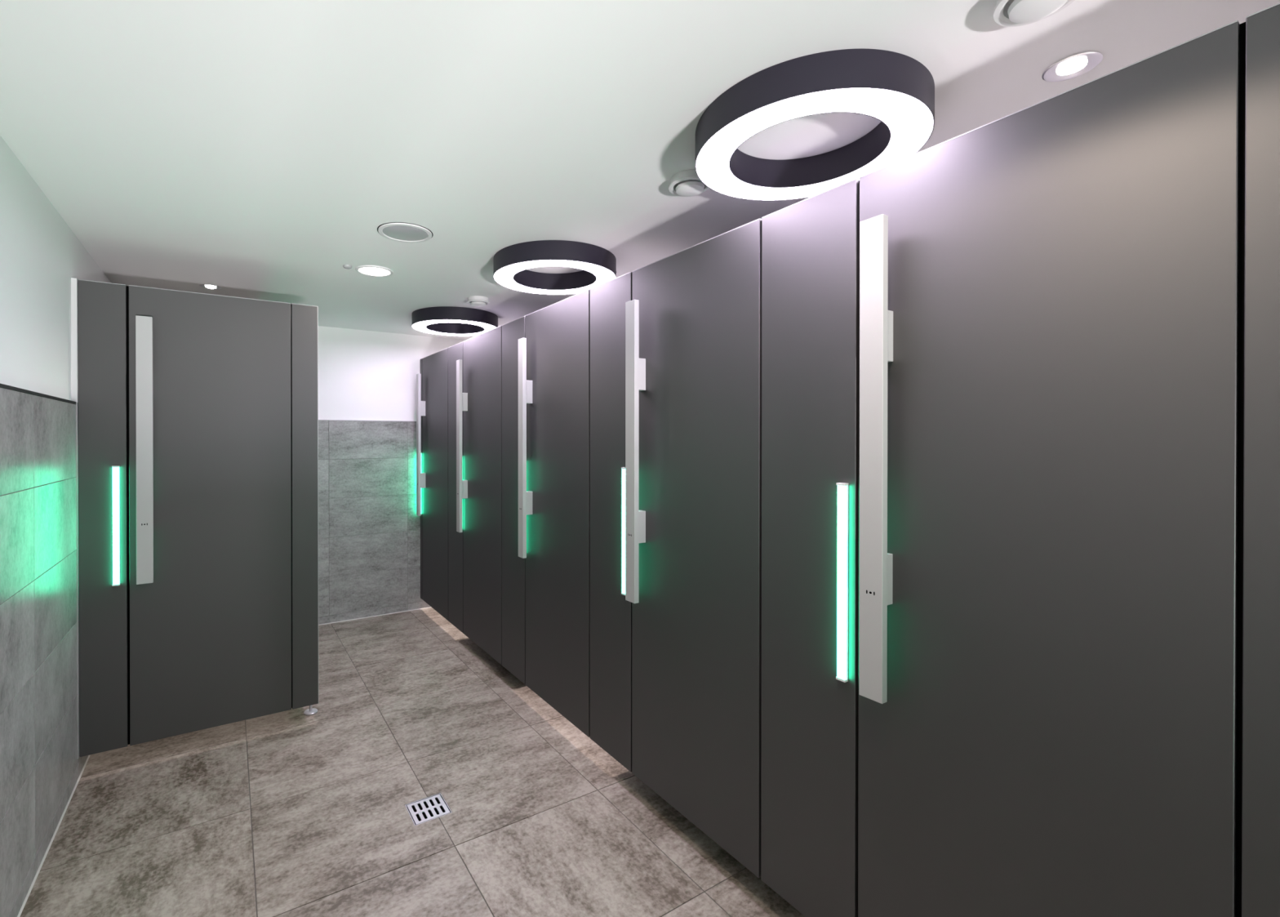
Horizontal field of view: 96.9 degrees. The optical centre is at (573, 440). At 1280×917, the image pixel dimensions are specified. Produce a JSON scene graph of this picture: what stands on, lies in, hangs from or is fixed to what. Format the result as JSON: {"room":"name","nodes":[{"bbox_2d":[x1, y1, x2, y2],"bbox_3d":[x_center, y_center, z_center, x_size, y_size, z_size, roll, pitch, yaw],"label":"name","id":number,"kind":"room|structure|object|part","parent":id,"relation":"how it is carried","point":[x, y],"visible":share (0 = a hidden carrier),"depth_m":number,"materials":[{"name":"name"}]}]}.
{"room":"public restroom","nodes":[
{"label":"public restroom","id":0,"kind":"room"},
{"bbox_2d":[0,135,111,916],"bbox_3d":[-0.703,0.329,-0.033,0.164,2.381,8.975,0,0,-31],"label":"wall","id":1,"kind":"structure","parent":0,"point":[41,768],"depth_m":1.83,"materials":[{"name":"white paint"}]},
{"bbox_2d":[0,383,75,404],"bbox_3d":[-0.217,-0.145,-0.685,0.015,0.010,7.058,0,0,-31],"label":"trim","id":2,"kind":"structure","parent":1,"relation":"attached to","point":[2,385],"depth_m":1.83,"materials":[{"name":"grey metal"}]},
{"bbox_2d":[17,755,89,916],"bbox_3d":[-0.631,1.417,0.015,0.005,0.005,8.675,0,0,-31],"label":"baseboard","id":3,"kind":"structure","parent":1,"relation":"attached to","point":[88,757],"depth_m":1.97,"materials":[{"name":"grey plastic"}]},
{"bbox_2d":[71,277,129,759],"bbox_3d":[-1.994,0.322,2.388,0.193,1.989,0.034,0,0,-31],"label":"pilaster","id":4,"kind":"object","parent":1,"relation":"attached to","point":[100,310],"visible":0.99,"depth_m":2.38,"materials":[{"name":"laminate"}]},
{"bbox_3d":[-1.994,-0.671,2.388,0.157,0.002,0.012,0,0,-31],"label":"edge trim","id":5,"kind":"part","parent":4,"relation":"part of","materials":[{"name":"silver metal"}]},
{"bbox_2d":[111,465,119,586],"bbox_3d":[-1.950,0.360,2.404,0.025,0.511,0.014,0,0,-31],"label":"light","id":6,"kind":"object","parent":4,"relation":"attached to","point":[115,468],"depth_m":2.40,"materials":[{"name":"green plastic"}]},
{"bbox_2d":[128,284,291,745],"bbox_3d":[-1.638,0.322,2.578,0.626,1.989,0.082,0,0,-31],"label":"door","id":7,"kind":"structure","parent":4,"relation":"attached to","point":[210,422],"depth_m":2.58,"materials":[{"name":"laminate"}]},
{"bbox_3d":[-1.839,0.038,2.418,0.057,1.143,0.021,0,0,-31],"label":"handle","id":8,"kind":"part","parent":7,"relation":"part of","materials":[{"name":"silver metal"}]},
{"bbox_3d":[-1.652,-0.672,2.598,0.626,0.002,0.012,0,0,-31],"label":"edge trim","id":9,"kind":"part","parent":7,"relation":"part of","materials":[{"name":"silver metal"}]},
{"bbox_2d":[318,325,466,624],"bbox_3d":[-1.566,0.310,4.620,3.250,2.381,0.164,0,0,-31],"label":"wall","id":10,"kind":"structure","parent":0,"point":[369,524],"depth_m":4.48,"materials":[{"name":"grey tile"}]},
{"bbox_2d":[320,419,409,421],"bbox_3d":[-1.585,-0.163,4.518,3.086,0.005,0.015,0,0,-31],"label":"trim","id":11,"kind":"structure","parent":10,"relation":"attached to","point":[320,420],"depth_m":4.45,"materials":[{"name":"silver metal"}]},
{"bbox_2d":[318,606,431,625],"bbox_3d":[-1.580,1.399,4.517,3.086,0.005,0.005,0,0,-31],"label":"baseboard","id":12,"kind":"structure","parent":10,"relation":"attached to","point":[429,606],"depth_m":4.50,"materials":[{"name":"grey tile"}]},
{"bbox_2d":[420,358,422,599],"bbox_3d":[-1.257,0.313,4.669,0.034,1.989,0.070,0,0,-31],"label":"pilaster","id":13,"kind":"object","parent":10,"relation":"attached to","point":[421,359],"visible":0.25,"depth_m":4.66,"materials":[{"name":"laminate"}]},
{"bbox_2d":[421,488,422,514],"bbox_3d":[-1.270,0.351,4.672,0.014,0.511,0.025,0,0,-31],"label":"light","id":14,"kind":"object","parent":13,"relation":"attached to","point":[421,488],"depth_m":4.67,"materials":[{"name":"green plastic"}]},
{"bbox_2d":[20,607,804,916],"bbox_3d":[0.683,1.476,0.820,3.286,0.120,8.875,0,0,-31],"label":"floor","id":15,"kind":"structure","parent":0,"point":[288,813],"depth_m":2.12,"materials":[{"name":"grey tile"}]},
{"bbox_2d":[303,705,317,715],"bbox_3d":[-1.718,0.364,3.499,0.066,2.082,1.584,0,0,-31],"label":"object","id":16,"kind":"structure","parent":15,"relation":"on","point":[310,711],"depth_m":2.92,"materials":[{"name":"metal"}]},
{"bbox_2d":[290,302,319,709],"bbox_3d":[-1.338,0.321,2.798,0.130,1.989,0.019,0,0,-31],"label":"pilaster","id":17,"kind":"object","parent":16,"relation":"attached to","point":[304,317],"visible":1,"depth_m":2.79,"materials":[{"name":"laminate"}]},
{"bbox_3d":[-1.282,0.321,2.829,0.003,1.989,0.012,0,0,-31],"label":"corner edge trim","id":18,"kind":"part","parent":17,"relation":"part of","materials":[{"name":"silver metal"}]},
{"bbox_2d":[404,792,452,826],"bbox_3d":[-0.558,1.416,2.167,0.142,0.009,0.140,0,0,-31],"label":"floor drain","id":19,"kind":"object","parent":15,"relation":"on","point":[433,806],"visible":1,"depth_m":2.17,"materials":[{"name":"silver metal"}]},
{"bbox_3d":[1.152,0.371,1.878,1.173,2.082,0.060,0,0,-31],"label":"wall","id":20,"kind":"structure","parent":15,"relation":"on","visible":0},
{"bbox_2d":[760,177,859,916],"bbox_3d":[0.642,0.326,1.566,0.034,1.989,0.326,0,0,-31],"label":"pilaster","id":21,"kind":"object","parent":20,"relation":"attached to","point":[811,246],"visible":0.98,"depth_m":1.55,"materials":[{"name":"laminate"}]},
{"bbox_2d":[625,217,761,877],"bbox_3d":[0.373,0.324,1.954,0.075,1.989,0.628,0,0,-31],"label":"door","id":22,"kind":"structure","parent":21,"relation":"attached to","point":[693,315],"depth_m":1.92,"materials":[{"name":"laminate"}]},
{"bbox_3d":[0.222,0.039,2.147,0.021,1.143,0.057,0,0,-31],"label":"handle","id":23,"kind":"part","parent":22,"relation":"part of","materials":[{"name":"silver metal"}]},
{"bbox_3d":[0.400,-0.669,1.966,0.012,0.002,0.627,0,0,-31],"label":"edge trim","id":24,"kind":"part","parent":22,"relation":"part of","materials":[{"name":"silver metal"}]},
{"bbox_3d":[0.645,-0.668,1.564,0.012,0.002,0.297,0,0,-31],"label":"edge trim","id":25,"kind":"part","parent":21,"relation":"part of","materials":[{"name":"silver metal"}]},
{"bbox_2d":[835,482,848,682],"bbox_3d":[0.695,0.364,1.461,0.014,0.511,0.025,0,0,-31],"label":"light","id":26,"kind":"object","parent":21,"relation":"attached to","point":[842,488],"depth_m":1.45,"materials":[{"name":"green plastic"}]},
{"bbox_3d":[1.644,0.374,1.075,1.173,2.082,0.060,0,0,-31],"label":"wall","id":27,"kind":"structure","parent":15,"relation":"on","visible":0},
{"bbox_2d":[1235,2,1279,916],"bbox_3d":[1.133,0.329,0.763,0.034,1.989,0.326,0,0,-31],"label":"pilaster","id":28,"kind":"object","parent":27,"relation":"attached to","point":[1258,557],"visible":1,"depth_m":0.88,"materials":[{"name":"black laminate"}]},
{"bbox_2d":[857,19,1239,916],"bbox_3d":[0.865,0.327,1.151,0.075,1.989,0.628,0,0,-31],"label":"door","id":29,"kind":"structure","parent":28,"relation":"attached to","point":[1048,341],"depth_m":1.09,"materials":[{"name":"laminate"}]},
{"bbox_3d":[0.714,0.043,1.345,0.021,1.143,0.057,0,0,-31],"label":"handle","id":30,"kind":"part","parent":29,"relation":"part of","materials":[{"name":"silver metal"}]},
{"bbox_3d":[0.891,-0.666,1.163,0.012,0.002,0.627,0,0,-31],"label":"edge trim","id":31,"kind":"part","parent":29,"relation":"part of","materials":[{"name":"silver metal"}]},
{"bbox_3d":[1.137,-0.664,0.761,0.012,0.002,0.297,0,0,-31],"label":"edge trim","id":32,"kind":"part","parent":28,"relation":"part of","materials":[{"name":"silver metal"}]},
{"bbox_3d":[0.661,0.368,2.682,1.173,2.082,0.060,0,0,-31],"label":"wall","id":33,"kind":"structure","parent":15,"relation":"on","visible":0},
{"bbox_2d":[590,271,631,772],"bbox_3d":[0.150,0.322,2.369,0.034,1.989,0.326,0,0,-31],"label":"pilaster","id":34,"kind":"object","parent":33,"relation":"attached to","point":[611,614],"visible":0.77,"depth_m":2.36,"materials":[{"name":"black laminate"}]},
{"bbox_2d":[518,288,590,737],"bbox_3d":[-0.118,0.321,2.756,0.075,1.989,0.628,0,0,-31],"label":"door","id":35,"kind":"structure","parent":34,"relation":"attached to","point":[554,351],"depth_m":2.74,"materials":[{"name":"laminate"}]},
{"bbox_3d":[-0.269,0.036,2.950,0.021,1.143,0.057,0,0,-31],"label":"handle","id":36,"kind":"part","parent":35,"relation":"part of","materials":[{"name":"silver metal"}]},
{"bbox_3d":[-0.092,-0.672,2.769,0.012,0.002,0.627,0,0,-31],"label":"edge trim","id":37,"kind":"part","parent":35,"relation":"part of","materials":[{"name":"silver metal"}]},
{"bbox_3d":[0.154,-0.671,2.367,0.012,0.002,0.297,0,0,-31],"label":"edge trim","id":38,"kind":"part","parent":34,"relation":"part of","materials":[{"name":"silver metal"}]},
{"bbox_2d":[621,466,625,595],"bbox_3d":[0.204,0.361,2.264,0.014,0.511,0.025,0,0,-31],"label":"light","id":39,"kind":"object","parent":34,"relation":"attached to","point":[623,468],"depth_m":2.26,"materials":[{"name":"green plastic"}]},
{"bbox_3d":[0.169,0.364,3.485,1.173,2.082,0.060,0,0,-31],"label":"wall","id":40,"kind":"structure","parent":15,"relation":"on","visible":0},
{"bbox_2d":[502,315,525,684],"bbox_3d":[-0.341,0.319,3.172,0.034,1.989,0.326,0,0,-31],"label":"pilaster","id":41,"kind":"object","parent":40,"relation":"attached to","point":[513,566],"visible":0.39,"depth_m":3.18,"materials":[{"name":"black laminate"}]},
{"bbox_2d":[456,325,502,664],"bbox_3d":[-0.610,0.318,3.560,0.075,1.989,0.628,0,0,-31],"label":"door","id":42,"kind":"structure","parent":41,"relation":"attached to","point":[480,402],"depth_m":3.57,"materials":[{"name":"laminate"}]},
{"bbox_3d":[-0.761,0.033,3.753,0.021,1.143,0.057,0,0,-31],"label":"handle","id":43,"kind":"part","parent":42,"relation":"part of","materials":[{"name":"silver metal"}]},
{"bbox_3d":[-0.322,0.361,4.288,1.173,2.082,0.060,0,0,-31],"label":"wall","id":44,"kind":"structure","parent":15,"relation":"on","visible":0},
{"bbox_2d":[448,341,463,632],"bbox_3d":[-0.833,0.316,3.975,0.034,1.989,0.326,0,0,-31],"label":"pilaster","id":45,"kind":"object","parent":44,"relation":"attached to","point":[455,560],"visible":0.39,"depth_m":4.00,"materials":[{"name":"black laminate"}]},
{"bbox_2d":[416,347,448,620],"bbox_3d":[-1.101,0.314,4.363,0.075,1.989,0.628,0,0,-31],"label":"door","id":46,"kind":"structure","parent":45,"relation":"attached to","point":[433,480],"depth_m":4.37,"materials":[{"name":"laminate"}]},
{"bbox_3d":[-1.252,0.030,4.557,0.021,1.143,0.057,0,0,-31],"label":"handle","id":47,"kind":"part","parent":46,"relation":"part of","materials":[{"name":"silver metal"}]},
{"bbox_2d":[0,0,1279,339],"bbox_3d":[0.683,-0.915,0.810,3.486,0.100,9.075,0,0,-31],"label":"ceiling","id":48,"kind":"structure","parent":0,"point":[258,149],"depth_m":1.50,"materials":[{"name":"white paint"}]},
{"bbox_2d":[199,284,222,289],"bbox_3d":[-2.052,-0.869,3.190,0.106,0.010,0.106,0,0,-31],"label":"recessed light","id":49,"kind":"object","parent":48,"relation":"in","point":[205,286],"visible":1,"depth_m":3.18,"materials":[{"name":"silver metal"}]},
{"bbox_3d":[-2.052,-0.869,3.190,0.053,0.009,0.053,0,0,-31],"label":"bulb","id":50,"kind":"part","parent":49,"relation":"part of","materials":[{"name":"white glass"}]},
{"bbox_2d":[342,264,351,268],"bbox_3d":[-1.126,-0.866,2.809,0.042,0.013,0.042,0,0,-31],"label":"ceiling sensor","id":51,"kind":"object","parent":48,"relation":"attached to","point":[346,266],"visible":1,"depth_m":2.80,"materials":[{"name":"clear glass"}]},
{"bbox_2d":[355,265,392,276],"bbox_3d":[-1.019,-0.869,2.888,0.180,0.006,0.180,0,0,-31],"label":"recessed light","id":52,"kind":"object","parent":48,"relation":"in","point":[371,270],"visible":1,"depth_m":2.88,"materials":[{"name":"white plastic"}]},
{"bbox_3d":[-1.019,-0.870,2.888,0.150,0.004,0.150,0,0,-31],"label":"glass","id":53,"kind":"part","parent":52,"relation":"part of","materials":[{"name":"white glass"}]},
{"bbox_2d":[377,222,432,242],"bbox_3d":[-0.702,-0.867,2.355,0.224,0.007,0.224,0,0,-31],"label":"ceiling speaker","id":54,"kind":"object","parent":48,"relation":"in","point":[404,232],"visible":1,"depth_m":2.35,"materials":[{"name":"white plastic"}]},
{"bbox_3d":[-0.702,-0.869,2.355,0.180,0.003,0.180,0,0,-31],"label":"glass","id":55,"kind":"part","parent":54,"relation":"part of","materials":[{"name":"grey"}]},
{"bbox_2d":[411,306,497,336],"bbox_3d":[-0.831,-0.834,3.967,0.592,0.085,0.592,0,0,-31],"label":"lamp","id":56,"kind":"object","parent":48,"relation":"attached to","point":[440,320],"visible":0.91,"depth_m":3.79,"materials":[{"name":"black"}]},
{"bbox_2d":[412,319,495,336],"bbox_3d":[-0.831,-0.793,3.967,0.587,0.003,0.587,0,0,-31],"label":"diffuser","id":57,"kind":"object","parent":56,"relation":"attached to","point":[421,325],"depth_m":3.92,"materials":[{"name":"white plastic"}]},
{"bbox_2d":[466,295,489,306],"bbox_3d":[-0.586,-0.852,3.463,0.140,0.046,0.140,0,0,-31],"label":"valve","id":58,"kind":"object","parent":48,"relation":"attached to","point":[474,300],"visible":1,"depth_m":3.42,"materials":[{"name":"white plastic"}]},
{"bbox_2d":[493,240,616,294],"bbox_3d":[-0.091,-0.829,2.740,0.592,0.085,0.592,0,0,-31],"label":"lamp","id":59,"kind":"object","parent":48,"relation":"attached to","point":[511,264],"visible":0.94,"depth_m":2.57,"materials":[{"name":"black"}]},
{"bbox_2d":[493,259,615,294],"bbox_3d":[-0.091,-0.788,2.740,0.587,0.003,0.587,0,0,-31],"label":"diffuser","id":60,"kind":"object","parent":59,"relation":"attached to","point":[504,273],"depth_m":2.67,"materials":[{"name":"white plastic"}]},
{"bbox_2d":[668,168,710,196],"bbox_3d":[0.385,-0.845,1.868,0.140,0.046,0.140,0,0,-31],"label":"valve","id":61,"kind":"object","parent":48,"relation":"attached to","point":[689,188],"visible":0.89,"depth_m":1.84,"materials":[{"name":"white plastic"}]},
{"bbox_2d":[695,48,934,200],"bbox_3d":[0.634,-0.824,1.541,0.592,0.085,0.592,0,0,-31],"label":"lamp","id":62,"kind":"object","parent":48,"relation":"attached to","point":[895,89],"visible":0.98,"depth_m":1.37,"materials":[{"name":"black"}]},
{"bbox_2d":[992,0,1074,26],"bbox_3d":[0.881,-0.842,1.070,0.140,0.046,0.140,0,0,-31],"label":"valve","id":63,"kind":"object","parent":48,"relation":"attached to","point":[1020,12],"visible":1,"depth_m":1.08,"materials":[{"name":"white plastic"}]},
{"bbox_2d":[1041,50,1102,81],"bbox_3d":[1.151,-0.862,1.305,0.106,0.010,0.106,0,0,-31],"label":"recessed light","id":64,"kind":"object","parent":48,"relation":"in","point":[1073,65],"visible":1,"depth_m":1.30,"materials":[{"name":"silver metal"}]},
{"bbox_3d":[1.151,-0.862,1.305,0.053,0.009,0.053,0,0,-31],"label":"bulb","id":65,"kind":"part","parent":64,"relation":"part of","materials":[{"name":"white glass"}]}
]}

